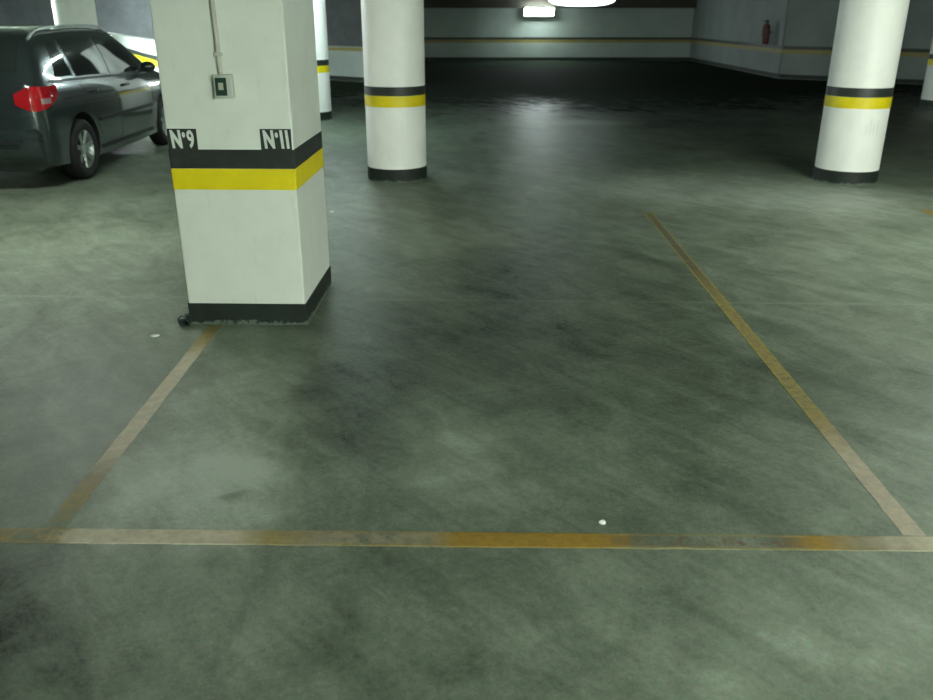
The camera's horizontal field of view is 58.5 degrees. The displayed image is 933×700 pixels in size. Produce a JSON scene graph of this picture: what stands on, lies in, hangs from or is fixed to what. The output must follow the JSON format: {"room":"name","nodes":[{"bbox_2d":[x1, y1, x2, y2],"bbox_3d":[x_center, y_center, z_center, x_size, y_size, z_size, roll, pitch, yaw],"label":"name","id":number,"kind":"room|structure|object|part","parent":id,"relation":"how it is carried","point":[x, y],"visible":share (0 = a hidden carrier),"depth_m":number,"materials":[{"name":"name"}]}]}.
{"room":"parking garage","nodes":[
{"label":"parking garage","id":0,"kind":"room"},
{"bbox_2d":[0,0,9,24],"bbox_3d":[-14.900,-4.330,11.839,0.200,2.420,34.800,0,22,0],"label":"wall","id":1,"kind":"structure","parent":0,"point":[4,17],"depth_m":26.67,"materials":[{"name":"white paint"}]},
{"bbox_2d":[107,32,158,71],"bbox_3d":[-7.045,-6.083,17.860,0.181,1.190,12.143,-11,24,-25],"label":"wall","id":2,"kind":"structure","parent":0,"point":[146,45],"depth_m":16.71,"materials":[{"name":"paint"}]},
{"bbox_2d":[127,48,156,60],"bbox_3d":[-7.126,-6.353,17.707,0.005,0.085,12.143,-11,24,-25],"label":"trim","id":3,"kind":"structure","parent":2,"relation":"attached to","point":[153,57],"depth_m":16.11,"materials":[{"name":"black paint"}]},
{"bbox_2d":[134,54,157,66],"bbox_3d":[-7.126,-6.264,17.743,0.005,0.105,12.143,-11,24,-25],"label":"trim","id":4,"kind":"structure","parent":2,"relation":"attached to","point":[142,59],"depth_m":15.99,"materials":[{"name":"yellow paint"}]},
{"bbox_2d":[6,0,362,46],"bbox_3d":[-8.500,-10.473,27.153,12.600,2.420,0.200,0,22,0],"label":"wall","id":5,"kind":"structure","parent":0,"point":[126,17],"depth_m":26.92,"materials":[{"name":"white paint"}]},
{"bbox_2d":[328,46,363,76],"bbox_3d":[-3.120,-7.542,21.941,3.600,0.860,0.180,16,27,35],"label":"wall","id":6,"kind":"structure","parent":0,"point":[341,63],"depth_m":21.85,"materials":[{"name":"paint"}]},
{"bbox_2d":[328,47,362,50],"bbox_3d":[-3.176,-7.856,21.737,3.600,0.085,0.005,16,27,35],"label":"trim","id":7,"kind":"structure","parent":6,"relation":"attached to","point":[329,48],"depth_m":21.74,"materials":[{"name":"yellow paint"}]},
{"bbox_2d":[330,75,363,81],"bbox_3d":[-3.176,-7.172,22.011,3.600,0.120,0.005,16,27,35],"label":"baseboard","id":8,"kind":"structure","parent":6,"relation":"attached to","point":[337,78],"depth_m":21.99,"materials":[{"name":"black paint"}]},
{"bbox_2d":[0,61,932,699],"bbox_3d":[1.000,-4.194,15.018,32.000,0.200,41.000,0,22,0],"label":"floor","id":9,"kind":"structure","parent":0,"point":[505,339],"depth_m":3.65,"materials":[{"name":"concrete"}]},
{"bbox_2d":[51,0,97,28],"bbox_3d":[-6.150,-4.888,13.231,0.628,2.420,0.628,0,22,0],"label":"round column","id":10,"kind":"structure","parent":9,"relation":"on","point":[65,12],"depth_m":12.84,"materials":[{"name":"white paint"}]},
{"bbox_2d":[0,24,167,177],"bbox_3d":[-4.840,-2.974,9.672,1.995,1.517,4.133,0,22,0],"label":"parked car","id":11,"kind":"object","parent":9,"relation":"on","point":[72,96],"visible":0.92,"depth_m":8.51,"materials":[{"name":"grey paint"}]},
{"bbox_2d":[13,87,31,111],"bbox_3d":[-4.177,-2.351,7.819,0.133,0.225,0.015,-5,22,-12],"label":"tail light","id":12,"kind":"object","parent":11,"relation":"attached to","point":[22,96],"depth_m":7.82,"materials":[{"name":"red plastic"}]},
{"bbox_2d":[28,84,56,111],"bbox_3d":[-4.073,-2.433,8.026,0.152,0.230,0.400,0,22,0],"label":"tail light","id":13,"kind":"object","parent":11,"relation":"attached to","point":[41,97],"depth_m":7.93,"materials":[{"name":"red plastic"}]},
{"bbox_2d":[41,98,51,103],"bbox_3d":[-4.019,-2.382,7.966,0.016,0.051,0.127,7,23,16],"label":"light","id":14,"kind":"object","parent":11,"relation":"attached to","point":[43,100],"depth_m":7.96,"materials":[{"name":"white plastic"}]},
{"bbox_3d":[-4.219,-3.387,8.838,0.036,0.128,1.860,0,22,0],"label":"roof rail","id":15,"kind":"part","parent":11,"relation":"part of","materials":[{"name":"grey metal"}]},
{"bbox_3d":[-4.040,-3.054,9.291,0.019,0.088,2.600,0,22,0],"label":"window trim","id":16,"kind":"part","parent":11,"relation":"part of","materials":[{"name":"black"}]},
{"bbox_3d":[-3.993,-2.541,9.884,0.019,0.046,1.600,0,22,0],"label":"sill","id":17,"kind":"part","parent":11,"relation":"part of","materials":[{"name":"black metal"}]},
{"bbox_2d":[139,61,154,71],"bbox_3d":[-3.945,-3.498,10.277,0.205,0.130,0.120,0,22,0],"label":"mirror","id":18,"kind":"object","parent":11,"relation":"attached to","point":[146,66],"depth_m":10.24,"materials":[{"name":"grey paint"}]},
{"bbox_2d":[44,325,221,528],"bbox_3d":[-1.393,0.235,3.711,0.076,0.001,2.007,0,22,0],"label":"parking line","id":19,"kind":"object","parent":9,"relation":"on","point":[66,512],"visible":1,"depth_m":3.39,"materials":[{"name":"paint"}]},
{"bbox_2d":[178,313,192,326],"bbox_3d":[-1.560,-0.169,4.635,0.070,0.083,0.083,0,22,0],"label":"pipe stub","id":20,"kind":"object","parent":9,"relation":"on","point":[186,320],"visible":1,"depth_m":4.61,"materials":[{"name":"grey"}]},
{"bbox_2d":[149,0,331,324],"bbox_3d":[-1.207,-1.409,4.561,0.660,2.420,0.775,1,22,1],"label":"square pillar","id":21,"kind":"structure","parent":9,"relation":"on","point":[247,170],"depth_m":4.36,"materials":[{"name":"white paint"}]},
{"bbox_3d":[-1.462,-1.083,4.286,0.152,0.109,0.004,1,22,1],"label":"number panel","id":22,"kind":"part","parent":21,"relation":"part of","materials":[{"name":"black paint"}]},
{"bbox_2d":[209,0,222,73],"bbox_3d":[-1.230,-1.882,3.952,0.044,1.090,0.029,0,22,0],"label":"conduit","id":23,"kind":"object","parent":21,"relation":"attached to","point":[217,53],"visible":1,"depth_m":4.08,"materials":[{"name":"beige plastic"}]},
{"bbox_2d":[213,74,234,97],"bbox_3d":[-1.214,-1.319,4.163,0.095,0.113,0.056,0,22,0],"label":"switch box","id":24,"kind":"object","parent":21,"relation":"attached to","point":[223,83],"visible":1,"depth_m":4.14,"materials":[{"name":"grey plastic"}]},
{"bbox_2d":[218,83,223,89],"bbox_3d":[-1.222,-1.311,4.140,0.024,0.034,0.007,0,22,0],"label":"switch","id":25,"kind":"object","parent":24,"relation":"attached to","point":[220,85],"depth_m":4.14,"materials":[{"name":"beige plastic"}]},
{"bbox_3d":[-0.978,-1.079,4.274,0.160,0.109,0.004,1,22,1],"label":"number panel","id":26,"kind":"part","parent":21,"relation":"part of","materials":[{"name":"black paint"}]},
{"bbox_2d":[313,0,331,120],"bbox_3d":[-2.560,-4.981,13.463,0.628,2.420,0.628,0,22,0],"label":"round column","id":27,"kind":"structure","parent":9,"relation":"on","point":[319,7],"depth_m":13.40,"materials":[{"name":"white paint"}]},
{"bbox_2d":[361,0,426,182],"bbox_3d":[-0.735,-2.963,8.433,0.628,2.420,0.628,0,22,0],"label":"round column","id":28,"kind":"structure","parent":9,"relation":"on","point":[392,30],"depth_m":8.31,"materials":[{"name":"white paint"}]},
{"bbox_2d":[0,528,932,551],"bbox_3d":[0.000,0.624,2.740,4.201,0.002,0.084,0,22,1],"label":"parking line","id":29,"kind":"object","parent":9,"relation":"on","point":[16,535],"visible":1,"depth_m":2.73,"materials":[{"name":"paint"}]},
{"bbox_2d":[645,213,924,534],"bbox_3d":[1.539,-0.291,5.021,0.079,0.001,4.865,0,22,1],"label":"parking line","id":30,"kind":"object","parent":9,"relation":"on","point":[885,500],"visible":1,"depth_m":3.66,"materials":[{"name":"paint"}]},
{"bbox_2d":[812,0,909,185],"bbox_3d":[3.968,-2.907,8.294,0.628,2.420,0.628,0,22,0],"label":"round column","id":31,"kind":"structure","parent":9,"relation":"on","point":[868,38],"depth_m":8.19,"materials":[{"name":"white paint"}]},
{"bbox_2d":[919,38,932,107],"bbox_3d":[8.950,-5.745,15.366,0.628,2.420,0.628,0,22,0],"label":"round column","id":32,"kind":"structure","parent":9,"relation":"on","point":[926,100],"depth_m":15.60,"materials":[{"name":"white paint"}]},
{"bbox_2d":[920,210,932,214],"bbox_3d":[4.130,-0.921,6.591,0.083,0.001,1.726,-2,22,-4],"label":"parking line","id":33,"kind":"object","parent":9,"relation":"on","point":[925,211],"visible":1,"depth_m":7.33,"materials":[{"name":"yellow paint"}]},
{"bbox_2d":[424,8,693,56],"bbox_3d":[3.300,-12.335,31.793,10.600,2.420,0.200,0,22,0],"label":"wall","id":34,"kind":"structure","parent":0,"point":[438,22],"depth_m":31.75,"materials":[{"name":"paint"}]},
{"bbox_2d":[524,8,553,15],"bbox_3d":[2.720,-12.707,31.299,1.120,0.279,0.420,0,22,0],"label":"wall lamp","id":35,"kind":"object","parent":34,"relation":"attached to","point":[527,11],"visible":1,"depth_m":31.11,"materials":[{"name":"white plastic"}]},
{"bbox_2d":[425,57,688,60],"bbox_3d":[3.300,-11.230,32.127,10.600,0.120,0.005,0,22,0],"label":"baseboard","id":36,"kind":"structure","parent":34,"relation":"attached to","point":[426,58],"depth_m":32.13,"materials":[{"name":"black paint"}]},
{"bbox_2d":[424,40,690,42],"bbox_3d":[3.300,-11.831,31.886,10.600,0.105,0.005,0,22,0],"label":"trim","id":37,"kind":"structure","parent":34,"relation":"attached to","point":[425,41],"depth_m":31.89,"materials":[{"name":"yellow paint"}]},
{"bbox_2d":[424,37,690,39],"bbox_3d":[3.300,-11.919,31.851,10.600,0.085,0.005,0,22,0],"label":"trim","id":38,"kind":"structure","parent":34,"relation":"attached to","point":[425,38],"depth_m":31.85,"materials":[{"name":"black paint"}]},
{"bbox_2d":[424,0,696,7],"bbox_3d":[3.300,-13.115,31.211,10.600,0.540,0.300,0,22,0],"label":"trim","id":39,"kind":"structure","parent":34,"relation":"attached to","point":[427,3],"depth_m":31.13,"materials":[{"name":"paint"}]},
{"bbox_2d":[690,0,788,73],"bbox_3d":[8.700,-10.501,27.222,0.200,2.420,10.050,0,22,0],"label":"wall","id":40,"kind":"structure","parent":0,"point":[727,20],"depth_m":26.13,"materials":[{"name":"paint"}]},
{"bbox_2d":[689,57,778,78],"bbox_3d":[8.598,-9.380,27.516,0.005,0.120,9.920,0,22,0],"label":"baseboard","id":41,"kind":"structure","parent":40,"relation":"attached to","point":[764,73],"depth_m":26.41,"materials":[{"name":"black paint"}]},
{"bbox_2d":[691,40,782,52],"bbox_3d":[8.598,-9.981,27.275,0.005,0.105,9.920,0,22,0],"label":"trim","id":42,"kind":"structure","parent":40,"relation":"attached to","point":[692,41],"depth_m":26.12,"materials":[{"name":"yellow paint"}]},
{"bbox_2d":[691,37,782,48],"bbox_3d":[8.598,-10.069,27.239,0.005,0.085,9.920,0,22,0],"label":"trim","id":43,"kind":"structure","parent":40,"relation":"attached to","point":[692,38],"depth_m":26.12,"materials":[{"name":"black paint"}]},
{"bbox_2d":[762,20,772,43],"bbox_3d":[8.447,-8.914,23.360,0.306,0.630,0.184,0,22,0],"label":"fire extinguisher","id":44,"kind":"object","parent":40,"relation":"attached to","point":[766,31],"visible":1,"depth_m":23.32,"materials":[{"name":"red metal"}]},
{"bbox_2d":[780,0,932,79],"bbox_3d":[12.811,-7.422,19.546,10.512,2.420,0.200,16,27,35],"label":"wall","id":45,"kind":"structure","parent":0,"point":[812,23],"depth_m":21.86,"materials":[{"name":"paint"}]},
{"bbox_2d":[779,74,923,84],"bbox_3d":[12.699,-6.339,19.937,10.383,0.120,0.011,16,27,35],"label":"baseboard","id":46,"kind":"structure","parent":45,"relation":"attached to","point":[781,76],"depth_m":22.29,"materials":[{"name":"black paint"}]},
{"bbox_2d":[782,49,929,56],"bbox_3d":[12.699,-6.940,19.696,10.383,0.105,0.011,16,27,35],"label":"trim","id":47,"kind":"structure","parent":45,"relation":"attached to","point":[787,51],"depth_m":22.02,"materials":[{"name":"yellow paint"}]},
{"bbox_2d":[783,46,929,52],"bbox_3d":[12.699,-7.029,19.660,10.383,0.085,0.011,16,27,35],"label":"trim","id":48,"kind":"structure","parent":45,"relation":"attached to","point":[784,47],"depth_m":22.04,"materials":[{"name":"black paint"}]},
{"bbox_3d":[1.000,-6.625,14.043,32.000,0.200,41.000,0,22,0],"label":"ceiling","id":49,"kind":"structure","parent":0,"visible":0},
{"bbox_2d":[549,0,614,5],"bbox_3d":[2.300,-7.166,16.520,1.340,0.640,0.200,0,22,0],"label":"lamp","id":50,"kind":"object","parent":49,"relation":"hanging from","point":[558,2],"visible":1,"depth_m":16.55,"materials":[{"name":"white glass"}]}
]}

